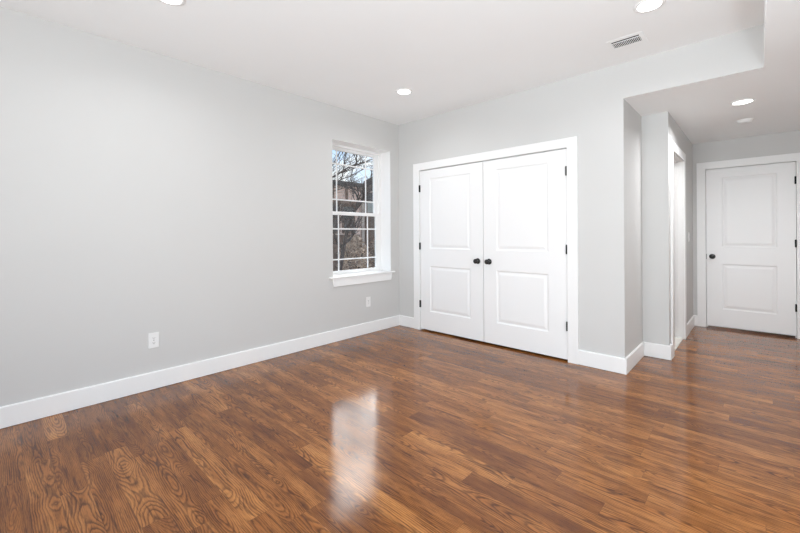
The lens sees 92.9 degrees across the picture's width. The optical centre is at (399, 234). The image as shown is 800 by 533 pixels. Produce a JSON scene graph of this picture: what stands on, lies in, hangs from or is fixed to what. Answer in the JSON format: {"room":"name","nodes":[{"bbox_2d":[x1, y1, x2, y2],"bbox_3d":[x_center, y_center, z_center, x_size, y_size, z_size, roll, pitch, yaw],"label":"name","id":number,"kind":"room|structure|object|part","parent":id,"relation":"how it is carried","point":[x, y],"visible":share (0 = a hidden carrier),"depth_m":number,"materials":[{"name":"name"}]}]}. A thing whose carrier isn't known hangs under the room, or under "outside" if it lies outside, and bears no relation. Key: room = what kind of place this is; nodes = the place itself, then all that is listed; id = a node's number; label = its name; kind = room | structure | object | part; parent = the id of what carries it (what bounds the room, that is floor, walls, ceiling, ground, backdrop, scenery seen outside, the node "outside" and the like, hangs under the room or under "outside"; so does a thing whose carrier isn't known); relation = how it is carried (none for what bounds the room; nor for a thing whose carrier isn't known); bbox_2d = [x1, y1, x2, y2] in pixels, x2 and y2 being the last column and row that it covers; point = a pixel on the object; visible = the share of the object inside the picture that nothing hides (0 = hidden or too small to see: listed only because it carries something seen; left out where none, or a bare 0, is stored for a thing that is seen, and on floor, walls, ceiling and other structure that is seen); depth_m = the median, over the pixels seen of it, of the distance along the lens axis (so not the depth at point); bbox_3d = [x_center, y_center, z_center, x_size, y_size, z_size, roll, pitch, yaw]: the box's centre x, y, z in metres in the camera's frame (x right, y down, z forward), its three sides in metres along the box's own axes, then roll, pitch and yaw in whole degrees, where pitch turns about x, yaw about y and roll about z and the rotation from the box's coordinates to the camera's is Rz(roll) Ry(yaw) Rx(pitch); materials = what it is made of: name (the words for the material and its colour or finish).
{"room":"empty bedroom","nodes":[
{"label":"empty bedroom","id":0,"kind":"room"},
{"bbox_2d":[0,7,399,406],"bbox_3d":[-1.878,-0.067,3.420,0.260,2.840,6.830,0,0,43],"label":"wall","id":1,"kind":"structure","parent":0,"point":[143,192],"depth_m":3.08,"materials":[{"name":"paint"}]},
{"bbox_2d":[148,332,158,348],"bbox_3d":[-2.001,0.860,3.089,0.008,0.124,0.076,0,0,43],"label":"wall outlet","id":2,"kind":"object","parent":1,"relation":"attached to","point":[153,338],"visible":1,"depth_m":3.08,"materials":[{"name":"plastic"}]},
{"bbox_2d":[0,315,399,428],"bbox_3d":[-2.055,1.183,3.023,0.016,0.137,6.000,0,0,43],"label":"baseboard","id":3,"kind":"structure","parent":1,"relation":"attached to","point":[25,411],"depth_m":3.13,"materials":[{"name":"paint"}]},
{"bbox_2d":[329,139,394,286],"bbox_3d":[-0.538,-0.252,4.822,0.298,1.715,1.066,0,0,43],"label":"window","id":4,"kind":"structure","parent":1,"relation":"in","point":[380,158],"depth_m":5.10,"materials":[{"name":"plastic"}]},
{"bbox_2d":[332,150,373,212],"bbox_3d":[-0.623,-0.667,4.903,0.010,0.761,0.759,0,0,43],"label":"grille","id":5,"kind":"object","parent":4,"relation":"attached to","point":[347,151],"depth_m":4.98,"materials":[{"name":"plastic"}]},
{"bbox_3d":[-0.623,-0.665,4.903,0.033,0.828,0.871,0,0,43],"label":"sash","id":6,"kind":"part","parent":4,"relation":"part of","materials":[{"name":"plastic"}]},
{"bbox_2d":[333,215,375,270],"bbox_3d":[-0.595,0.104,4.880,0.010,0.690,0.759,0,0,43],"label":"grille","id":7,"kind":"object","parent":4,"relation":"attached to","point":[364,269],"depth_m":4.97,"materials":[{"name":"plastic"}]},
{"bbox_3d":[-0.595,0.104,4.880,0.028,0.770,0.871,0,0,43],"label":"sash","id":8,"kind":"part","parent":4,"relation":"part of","materials":[{"name":"plastic"}]},
{"bbox_3d":[-0.615,-0.305,4.897,0.084,1.608,0.955,0,0,43],"label":"frame","id":9,"kind":"part","parent":4,"relation":"part of","materials":[{"name":"plastic"}]},
{"bbox_3d":[-0.503,0.501,4.793,0.214,0.018,1.066,0,0,43],"label":"sill","id":10,"kind":"part","parent":4,"relation":"part of","materials":[{"name":"paint"}]},
{"bbox_2d":[366,297,370,306],"bbox_3d":[-0.400,0.850,4.791,0.008,0.124,0.076,0,0,43],"label":"wall outlet","id":11,"kind":"object","parent":1,"relation":"attached to","point":[368,299],"visible":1,"depth_m":4.79,"materials":[{"name":"plastic"}]},
{"bbox_2d":[0,0,763,124],"bbox_3d":[0.469,-1.561,2.568,4.860,0.120,9.016,0,0,43],"label":"ceiling","id":12,"kind":"structure","parent":0,"point":[351,55],"depth_m":2.88,"materials":[{"name":"paint"}]},
{"bbox_2d":[158,0,184,5],"bbox_3d":[-1.448,-1.486,2.383,0.180,0.009,0.180,0,0,43],"label":"recessed light","id":13,"kind":"object","parent":12,"relation":"in","point":[168,2],"visible":1,"depth_m":2.43,"materials":[{"name":"paint"}]},
{"bbox_2d":[396,88,412,94],"bbox_3d":[0.043,-1.495,3.983,0.180,0.009,0.180,0,0,43],"label":"recessed light","id":14,"kind":"object","parent":12,"relation":"in","point":[403,91],"visible":1,"depth_m":3.97,"materials":[{"name":"paint"}]},
{"bbox_2d":[606,31,647,51],"bbox_3d":[1.778,-1.506,2.974,0.241,0.003,0.210,0,0,43],"label":"ceiling vent","id":15,"kind":"object","parent":12,"relation":"in","point":[637,38],"visible":1,"depth_m":2.97,"materials":[{"name":"metal"}]},
{"bbox_2d":[633,0,665,12],"bbox_3d":[1.636,-1.504,2.496,0.180,0.009,0.180,0,0,43],"label":"recessed light","id":16,"kind":"object","parent":12,"relation":"in","point":[644,6],"visible":1,"depth_m":2.50,"materials":[{"name":"paint"}]},
{"bbox_2d":[0,325,799,532],"bbox_3d":[0.516,1.299,2.484,4.500,0.120,8.736,0,0,43],"label":"floor","id":17,"kind":"structure","parent":0,"point":[397,429],"depth_m":2.23,"materials":[{"name":"brown wood"}]},
{"bbox_2d":[675,337,682,349],"bbox_3d":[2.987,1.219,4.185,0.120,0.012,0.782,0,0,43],"label":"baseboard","id":18,"kind":"structure","parent":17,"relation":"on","point":[678,341],"depth_m":4.30,"materials":[{"name":"paint"}]},
{"bbox_2d":[398,24,763,357],"bbox_3d":[1.551,-0.087,4.235,3.620,2.840,0.715,0,0,43],"label":"wall","id":19,"kind":"structure","parent":0,"point":[592,107],"depth_m":3.54,"materials":[{"name":"paint"}]},
{"bbox_2d":[400,315,413,327],"bbox_3d":[0.090,1.170,5.114,0.277,0.137,0.016,0,0,43],"label":"baseboard","id":20,"kind":"structure","parent":19,"relation":"attached to","point":[406,321],"depth_m":5.10,"materials":[{"name":"paint"}]},
{"bbox_2d":[419,162,483,341],"bbox_3d":[0.590,0.198,4.626,0.941,2.042,0.104,0,0,43],"label":"door","id":21,"kind":"structure","parent":19,"relation":"in","point":[451,245],"depth_m":4.60,"materials":[{"name":"paint"}]},
{"bbox_2d":[413,136,578,363],"bbox_3d":[0.973,0.154,4.352,2.065,2.165,0.128,0,0,43],"label":"door frame","id":22,"kind":"structure","parent":19,"relation":"attached to","point":[570,143],"depth_m":3.68,"materials":[{"name":"paint"}]},
{"bbox_2d":[483,149,567,359],"bbox_3d":[1.276,0.194,3.981,0.928,2.042,0.104,0,0,43],"label":"door","id":23,"kind":"structure","parent":19,"relation":"in","point":[525,196],"depth_m":3.97,"materials":[{"name":"paint"}]},
{"bbox_2d":[578,341,672,374],"bbox_3d":[2.224,1.158,3.596,1.014,0.137,0.361,0,0,-18],"label":"baseboard","id":24,"kind":"structure","parent":19,"relation":"attached to","point":[620,365],"depth_m":3.54,"materials":[{"name":"paint"}]},
{"bbox_2d":[641,111,670,345],"bbox_3d":[1.589,-0.087,4.765,2.950,2.840,0.110,0,0,43],"label":"wall","id":25,"kind":"structure","parent":0,"point":[655,128],"depth_m":3.78,"materials":[{"name":"paint"}]},
{"bbox_2d":[670,115,692,321],"bbox_3d":[3.309,-0.097,4.528,0.120,2.840,1.901,0,0,43],"label":"wall","id":26,"kind":"structure","parent":0,"point":[677,135],"depth_m":4.77,"materials":[{"name":"paint"}]},
{"bbox_2d":[670,139,686,357],"bbox_3d":[2.989,0.141,4.177,0.143,2.168,1.000,0,0,43],"label":"door frame","id":27,"kind":"structure","parent":26,"relation":"attached to","point":[678,163],"depth_m":4.43,"materials":[{"name":"paint"}]},
{"bbox_2d":[687,315,696,335],"bbox_3d":[3.673,1.149,4.788,0.043,0.137,0.814,0,0,43],"label":"baseboard","id":28,"kind":"structure","parent":26,"relation":"attached to","point":[692,322],"depth_m":4.83,"materials":[{"name":"paint"}]},
{"bbox_2d":[624,0,799,143],"bbox_3d":[1.453,-1.351,1.507,1.774,0.310,8.616,0,0,43],"label":"ceiling","id":29,"kind":"structure","parent":0,"point":[702,110],"depth_m":3.32,"materials":[{"name":"paint"}]},
{"bbox_2d":[730,98,755,105],"bbox_3d":[3.113,-1.203,3.454,0.180,0.009,0.180,0,0,43],"label":"recessed light","id":30,"kind":"object","parent":29,"relation":"in","point":[748,100],"visible":1,"depth_m":3.44,"materials":[{"name":"paint"}]},
{"bbox_2d":[736,118,753,124],"bbox_3d":[3.647,-1.190,4.018,0.144,0.038,0.144,0,0,43],"label":"smoke detector","id":31,"kind":"object","parent":29,"relation":"attached to","point":[746,120],"visible":1,"depth_m":3.99,"materials":[{"name":"plastic"}]},
{"bbox_2d":[692,130,799,314],"bbox_3d":[4.531,-0.104,4.608,1.550,2.840,0.110,0,0,43],"label":"wall","id":32,"kind":"structure","parent":0,"point":[788,142],"depth_m":4.82,"materials":[{"name":"paint"}]},
{"bbox_2d":[696,153,799,338],"bbox_3d":[4.354,0.134,4.763,0.991,2.165,0.128,0,0,43],"label":"door frame","id":33,"kind":"structure","parent":32,"relation":"attached to","point":[701,167],"depth_m":4.99,"materials":[{"name":"paint"}]},
{"bbox_2d":[706,162,796,335],"bbox_3d":[4.320,0.171,4.709,0.830,2.032,0.104,0,0,43],"label":"door","id":34,"kind":"structure","parent":32,"relation":"in","point":[751,242],"depth_m":4.70,"materials":[{"name":"paint"}]},
{"bbox_2d":[708,325,793,335],"bbox_3d":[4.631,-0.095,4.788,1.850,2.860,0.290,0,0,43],"label":"door gap","id":35,"kind":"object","parent":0,"point":[708,325],"depth_m":4.89,"materials":[{"name":"paint"}]},
{"label":"outside","id":36,"kind":"structure","parent":0,"visible":0},
{"bbox_3d":[-11.672,2.211,36.783,59.740,0.300,90.000,0,0,43],"label":"ground","id":37,"kind":"structure","parent":36,"visible":0},
{"bbox_2d":[332,179,368,270],"bbox_3d":[-6.392,-0.470,17.848,6.600,5.000,7.270,0,0,43],"label":"house","id":38,"kind":"structure","parent":37,"relation":"on","point":[347,195],"depth_m":17.50,"materials":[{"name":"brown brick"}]},
{"bbox_3d":[-2.470,-1.883,17.604,0.100,0.720,0.100,0,0,43],"label":"mullion post","id":39,"kind":"part","parent":38,"relation":"part of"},
{"bbox_3d":[-2.370,-0.719,17.689,0.020,1.150,0.590,0,0,43],"label":"house pane","id":40,"kind":"part","parent":38,"relation":"part of","materials":[{"name":"glass"}]},
{"bbox_3d":[-1.812,-0.122,18.300,0.150,4.250,0.160,0,0,43],"label":"corner post","id":41,"kind":"part","parent":38,"relation":"part of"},
{"bbox_2d":[332,150,372,215],"bbox_3d":[-1.280,-0.727,10.184,2.880,5.459,2.698,0,0,-22],"label":"bare tree","id":42,"kind":"object","parent":37,"relation":"on","point":[344,168],"visible":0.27,"depth_m":10.09,"materials":[{"name":"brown plant"}]},
{"bbox_2d":[333,165,372,270],"bbox_3d":[-1.849,-0.168,12.152,2.390,4.356,2.167,0,0,-27],"label":"bare tree","id":43,"kind":"object","parent":37,"relation":"on","point":[357,205],"visible":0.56,"depth_m":12.07,"materials":[{"name":"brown plant"}]},
{"bbox_2d":[335,235,372,270],"bbox_3d":[-1.670,1.000,13.783,1.693,2.012,1.450,0,0,43],"label":"shrub","id":44,"kind":"object","parent":37,"relation":"on","point":[351,245],"visible":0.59,"depth_m":13.49,"materials":[{"name":"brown plant"}]},
{"bbox_2d":[361,237,374,268],"bbox_3d":[-0.753,1.023,15.330,1.898,1.958,1.872,0,0,-30],"label":"shrub","id":45,"kind":"object","parent":37,"relation":"on","point":[372,241],"visible":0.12,"depth_m":15.25,"materials":[{"name":"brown plant"}]},
{"bbox_2d":[364,176,374,267],"bbox_3d":[-0.456,-1.055,23.400,5.020,6.100,5.250,0,0,-5],"label":"tree","id":46,"kind":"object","parent":37,"relation":"on","point":[369,206],"visible":0.09,"depth_m":20.81,"materials":[{"name":"grey"}]},
{"bbox_2d":[367,203,372,212],"bbox_3d":[-1.364,-1.490,20.820,0.840,0.580,0.070,0,0,-5],"label":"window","id":47,"kind":"structure","parent":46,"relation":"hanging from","point":[369,205],"depth_m":20.76,"materials":[{"name":"clear glass"}]}
]}

